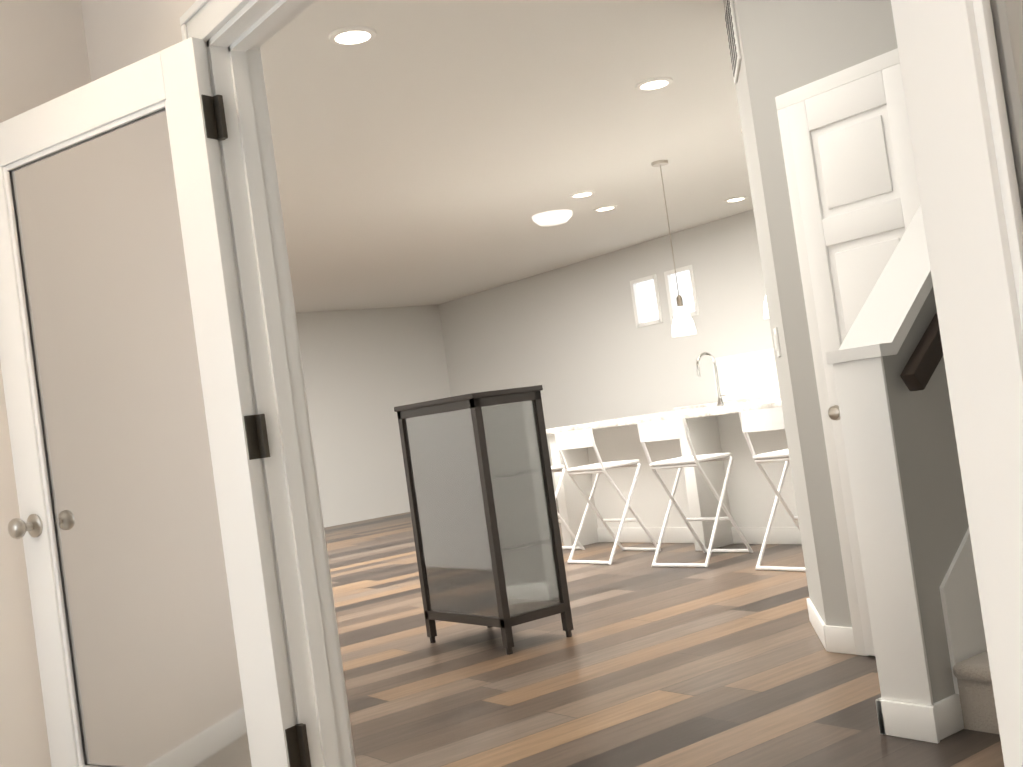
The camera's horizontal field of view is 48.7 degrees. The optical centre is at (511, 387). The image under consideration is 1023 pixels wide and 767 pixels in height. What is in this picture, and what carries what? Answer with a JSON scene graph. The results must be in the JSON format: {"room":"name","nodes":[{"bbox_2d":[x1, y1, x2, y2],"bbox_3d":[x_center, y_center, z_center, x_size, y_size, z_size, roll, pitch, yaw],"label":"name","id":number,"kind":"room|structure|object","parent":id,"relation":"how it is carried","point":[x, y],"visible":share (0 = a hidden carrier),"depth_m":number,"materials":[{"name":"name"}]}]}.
{"room":"bedroom","nodes":[
{"label":"bedroom","id":0,"kind":"room"},
{"bbox_2d":[0,0,90,766],"bbox_3d":[-2.773,0.033,2.335,4.140,2.900,0.120,-7,-2,-36],"label":"wall","id":1,"kind":"structure","parent":0,"point":[43,53],"depth_m":3.21,"materials":[{"name":"beige paint"}]},
{"bbox_2d":[81,0,195,81],"bbox_3d":[-0.871,-0.209,3.122,0.120,2.900,0.890,-7,-2,-36],"label":"wall","id":2,"kind":"structure","parent":0,"point":[120,34],"depth_m":3.18,"materials":[{"name":"beige paint"}]},
{"bbox_2d":[206,0,352,766],"bbox_3d":[0.006,0.068,1.985,0.124,2.050,1.910,-7,-2,-36],"label":"door frame","id":3,"kind":"structure","parent":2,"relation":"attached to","point":[243,35],"depth_m":2.73,"materials":[{"name":"white wood"}]},
{"bbox_2d":[0,37,310,766],"bbox_3d":[-0.985,0.228,2.925,0.957,2.030,0.188,-9,-2,34],"label":"french door","id":4,"kind":"structure","parent":3,"relation":"attached to","point":[138,440],"depth_m":2.89,"materials":[{"name":"white"}]},
{"bbox_2d":[891,0,1022,766],"bbox_3d":[0.576,-0.045,0.744,0.188,2.030,0.957,-8,-2,-13],"label":"french door","id":5,"kind":"structure","parent":3,"relation":"attached to","point":[962,93],"depth_m":1.12,"materials":[{"name":"white wood"}]},
{"bbox_2d":[180,0,1022,766],"bbox_3d":[0.000,0.026,1.986,0.172,2.135,2.080,-7,-2,-36],"label":"door frame","id":6,"kind":"structure","parent":2,"relation":"attached to","point":[204,20],"depth_m":2.73,"materials":[{"name":"white wood"}]},
{"bbox_2d":[296,304,450,527],"bbox_3d":[-3.769,0.462,13.366,7.520,2.900,0.120,-7,-2,-36],"label":"wall","id":7,"kind":"structure","parent":0,"point":[366,371],"depth_m":14.67,"materials":[{"name":"white paint"}]},
{"bbox_2d":[260,0,752,312],"bbox_3d":[-0.648,-1.459,8.957,7.400,0.180,11.020,-7,-2,-36],"label":"ceiling","id":8,"kind":"structure","parent":0,"point":[431,152],"depth_m":6.84,"materials":[{"name":"white paint"}]},
{"bbox_2d":[328,26,376,45],"bbox_3d":[-0.665,-1.472,4.732,0.204,0.012,0.204,-7,-2,-36],"label":"recessed light","id":9,"kind":"object","parent":8,"relation":"in","point":[352,35],"visible":0.96,"depth_m":4.71,"materials":[{"name":"white"}]},
{"bbox_2d":[532,210,571,225],"bbox_3d":[0.354,-1.442,9.683,0.350,0.090,0.350,-7,-2,-36],"label":"ceiling lamp","id":10,"kind":"object","parent":8,"relation":"attached to","point":[551,218],"visible":1,"depth_m":9.57,"materials":[{"name":"white"}]},
{"bbox_2d":[570,191,594,197],"bbox_3d":[0.560,-1.530,8.937,0.204,0.012,0.204,-7,-2,-36],"label":"recessed light","id":11,"kind":"object","parent":8,"relation":"in","point":[581,194],"visible":0.98,"depth_m":8.91,"materials":[{"name":"white"}]},
{"bbox_2d":[594,205,616,210],"bbox_3d":[0.806,-1.543,9.715,0.204,0.012,0.204,-7,-2,-36],"label":"recessed light","id":12,"kind":"object","parent":8,"relation":"in","point":[606,207],"visible":0.96,"depth_m":9.68,"materials":[{"name":"white"}]},
{"bbox_2d":[635,77,672,90],"bbox_3d":[0.767,-1.634,6.080,0.204,0.012,0.204,-7,-2,-36],"label":"recessed light","id":13,"kind":"object","parent":8,"relation":"in","point":[653,83],"visible":0.96,"depth_m":6.06,"materials":[{"name":"white"}]},
{"bbox_2d":[651,160,695,336],"bbox_3d":[1.153,-1.003,8.121,0.176,1.260,0.176,-7,-2,-36],"label":"pendant light","id":14,"kind":"object","parent":8,"relation":"hanging from","point":[683,323],"visible":1,"depth_m":8.07,"materials":[{"name":"silver metal"}]},
{"bbox_2d":[724,196,746,201],"bbox_3d":[2.018,-1.698,10.181,0.204,0.012,0.204,-7,-2,-36],"label":"recessed light","id":15,"kind":"object","parent":8,"relation":"in","point":[735,199],"visible":0.98,"depth_m":10.15,"materials":[{"name":"white"}]},
{"bbox_2d":[741,128,768,318],"bbox_3d":[1.657,-1.091,7.429,0.176,1.260,0.176,-7,-2,-36],"label":"pendant light","id":16,"kind":"object","parent":8,"relation":"hanging from","point":[765,311],"visible":0.06,"depth_m":7.39,"materials":[{"name":"silver metal"}]},
{"bbox_2d":[439,209,772,497],"bbox_3d":[2.857,-0.529,10.518,0.120,2.900,12.420,-7,-2,-36],"label":"wall","id":17,"kind":"structure","parent":0,"point":[576,343],"depth_m":12.73,"materials":[{"name":"white paint"}]},
{"bbox_2d":[630,265,698,327],"bbox_3d":[1.642,-0.967,12.033,0.082,0.520,0.950,-7,-2,-36],"label":"kitchen window","id":18,"kind":"structure","parent":17,"relation":"in","point":[646,300],"depth_m":12.07,"materials":[{"name":"white glass"}]},
{"bbox_2d":[324,498,1003,766],"bbox_3d":[0.104,1.297,8.283,7.520,0.080,12.420,-7,-2,-36],"label":"floor","id":19,"kind":"structure","parent":0,"point":[724,659],"depth_m":4.41,"materials":[{"name":"brown wood"}]},
{"bbox_2d":[394,385,573,654],"bbox_3d":[-0.139,0.621,5.420,0.400,1.175,0.700,-7,-2,-36],"label":"curio cabinet","id":20,"kind":"object","parent":19,"relation":"on","point":[484,514],"visible":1,"depth_m":5.24,"materials":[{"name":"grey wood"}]},
{"bbox_2d":[551,465,584,549],"bbox_3d":[0.169,0.799,8.406,0.516,0.907,0.439,-7,-2,-36],"label":"bar stool","id":21,"kind":"object","parent":19,"relation":"on","point":[556,469],"visible":0.21,"depth_m":8.33,"materials":[{"name":"white metal"}]},
{"bbox_2d":[554,428,660,564],"bbox_3d":[0.649,0.715,7.747,0.516,0.907,0.439,-7,-2,-37],"label":"bar stool","id":22,"kind":"object","parent":19,"relation":"on","point":[583,438],"visible":1,"depth_m":7.65,"materials":[{"name":"white metal"}]},
{"bbox_2d":[549,412,801,550],"bbox_3d":[1.626,0.587,7.722,0.980,0.880,3.050,-7,-2,-36],"label":"kitchen island","id":23,"kind":"object","parent":19,"relation":"on","point":[749,498],"depth_m":7.94,"materials":[{"name":"white paint"}]},
{"bbox_2d":[546,398,781,435],"bbox_3d":[1.555,0.133,7.728,1.080,0.040,3.130,-7,-2,-36],"label":"island countertop","id":24,"kind":"structure","parent":23,"relation":"on","point":[721,409],"depth_m":7.65,"materials":[{"name":"white stone"}]},
{"bbox_2d":[637,418,752,566],"bbox_3d":[1.140,0.629,7.071,0.516,0.907,0.439,-7,-2,-41],"label":"bar stool","id":25,"kind":"object","parent":19,"relation":"on","point":[663,430],"visible":0.96,"depth_m":6.97,"materials":[{"name":"white metal"}]},
{"bbox_2d":[714,400,757,405],"bbox_3d":[2.397,0.559,10.682,0.622,0.880,0.532,-7,-2,-36],"label":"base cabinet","id":26,"kind":"object","parent":19,"relation":"on","point":[742,400],"depth_m":10.39,"materials":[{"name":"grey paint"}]},
{"bbox_2d":[674,392,779,410],"bbox_3d":[3.258,-0.058,9.417,0.630,0.040,4.807,-7,-2,-36],"label":"countertop","id":27,"kind":"structure","parent":26,"relation":"on","point":[775,393],"depth_m":10.69,"materials":[{"name":"white stone"}]},
{"bbox_2d":[738,407,805,571],"bbox_3d":[1.643,0.541,6.379,0.516,0.907,0.439,-7,-2,-36],"label":"bar stool","id":28,"kind":"object","parent":19,"relation":"on","point":[762,420],"visible":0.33,"depth_m":6.35,"materials":[{"name":"white metal"}]},
{"bbox_2d":[723,0,897,626],"bbox_3d":[3.197,-0.705,5.635,5.100,2.900,1.330,-7,-2,-36],"label":"wall block","id":29,"kind":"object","parent":19,"relation":"on","point":[786,46],"visible":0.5,"depth_m":4.27,"materials":[{"name":"grey paint"}]},
{"bbox_2d":[725,0,740,83],"bbox_3d":[0.907,-1.445,4.641,0.014,0.300,0.360,-8,-2,9],"label":"air vent grille","id":30,"kind":"object","parent":29,"relation":"attached to","point":[732,34],"visible":1,"depth_m":4.57,"materials":[{"name":"white metal"}]},
{"bbox_2d":[773,327,780,356],"bbox_3d":[1.087,-0.188,4.636,0.010,0.120,0.120,-8,-2,8],"label":"switch plate","id":31,"kind":"object","parent":29,"relation":"attached to","point":[776,341],"visible":0.98,"depth_m":4.59,"materials":[{"name":"white plastic"}]},
{"bbox_2d":[806,598,855,654],"bbox_3d":[1.458,0.913,4.271,0.422,0.100,1.174,-7,-2,-36],"label":"baseboard","id":32,"kind":"structure","parent":29,"relation":"attached to","point":[837,639],"depth_m":4.26,"materials":[{"name":"white"}]},
{"bbox_2d":[775,48,899,655],"bbox_3d":[1.313,-0.083,3.962,0.016,2.096,0.612,-7,-2,-36],"label":"trim","id":33,"kind":"structure","parent":29,"relation":"attached to","point":[847,75],"depth_m":4.17,"materials":[{"name":"white wood"}]},
{"bbox_2d":[786,63,920,655],"bbox_3d":[1.285,-0.056,3.931,0.101,2.032,0.511,-7,-2,-36],"label":"closet door","id":34,"kind":"structure","parent":29,"relation":"attached to","point":[856,176],"depth_m":4.01,"materials":[{"name":"white wood"}]},
{"bbox_2d":[900,312,942,390],"bbox_3d":[1.756,-0.812,3.725,1.924,1.482,0.079,-7,-2,-36],"label":"stair handrail","id":35,"kind":"object","parent":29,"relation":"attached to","point":[916,374],"visible":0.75,"depth_m":3.15,"materials":[{"name":"brown wood"}]},
{"bbox_2d":[953,651,999,733],"bbox_3d":[2.838,-0.011,3.655,3.295,1.520,1.267,-7,-2,-36],"label":"stair","id":36,"kind":"structure","parent":19,"relation":"on","point":[975,688],"depth_m":3.14,"materials":[{"name":"carpet"}]},
{"bbox_2d":[882,287,968,702],"bbox_3d":[1.306,0.139,3.413,0.720,1.630,0.140,-7,-2,-36],"label":"wall","id":37,"kind":"structure","parent":0,"point":[930,474],"depth_m":3.21,"materials":[{"name":"grey paint"}]},
{"bbox_2d":[826,205,963,743],"bbox_3d":[1.293,0.117,3.406,0.746,1.675,0.188,-7,-2,-36],"label":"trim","id":38,"kind":"structure","parent":37,"relation":"attached to","point":[907,707],"depth_m":3.19,"materials":[{"name":"white"}]},
{"bbox_2d":[939,527,986,724],"bbox_3d":[2.452,-0.050,4.174,3.250,1.730,0.013,-7,-2,-36],"label":"trim","id":39,"kind":"structure","parent":37,"relation":"attached to","point":[962,613],"depth_m":3.22,"materials":[{"name":"white"}]}
]}

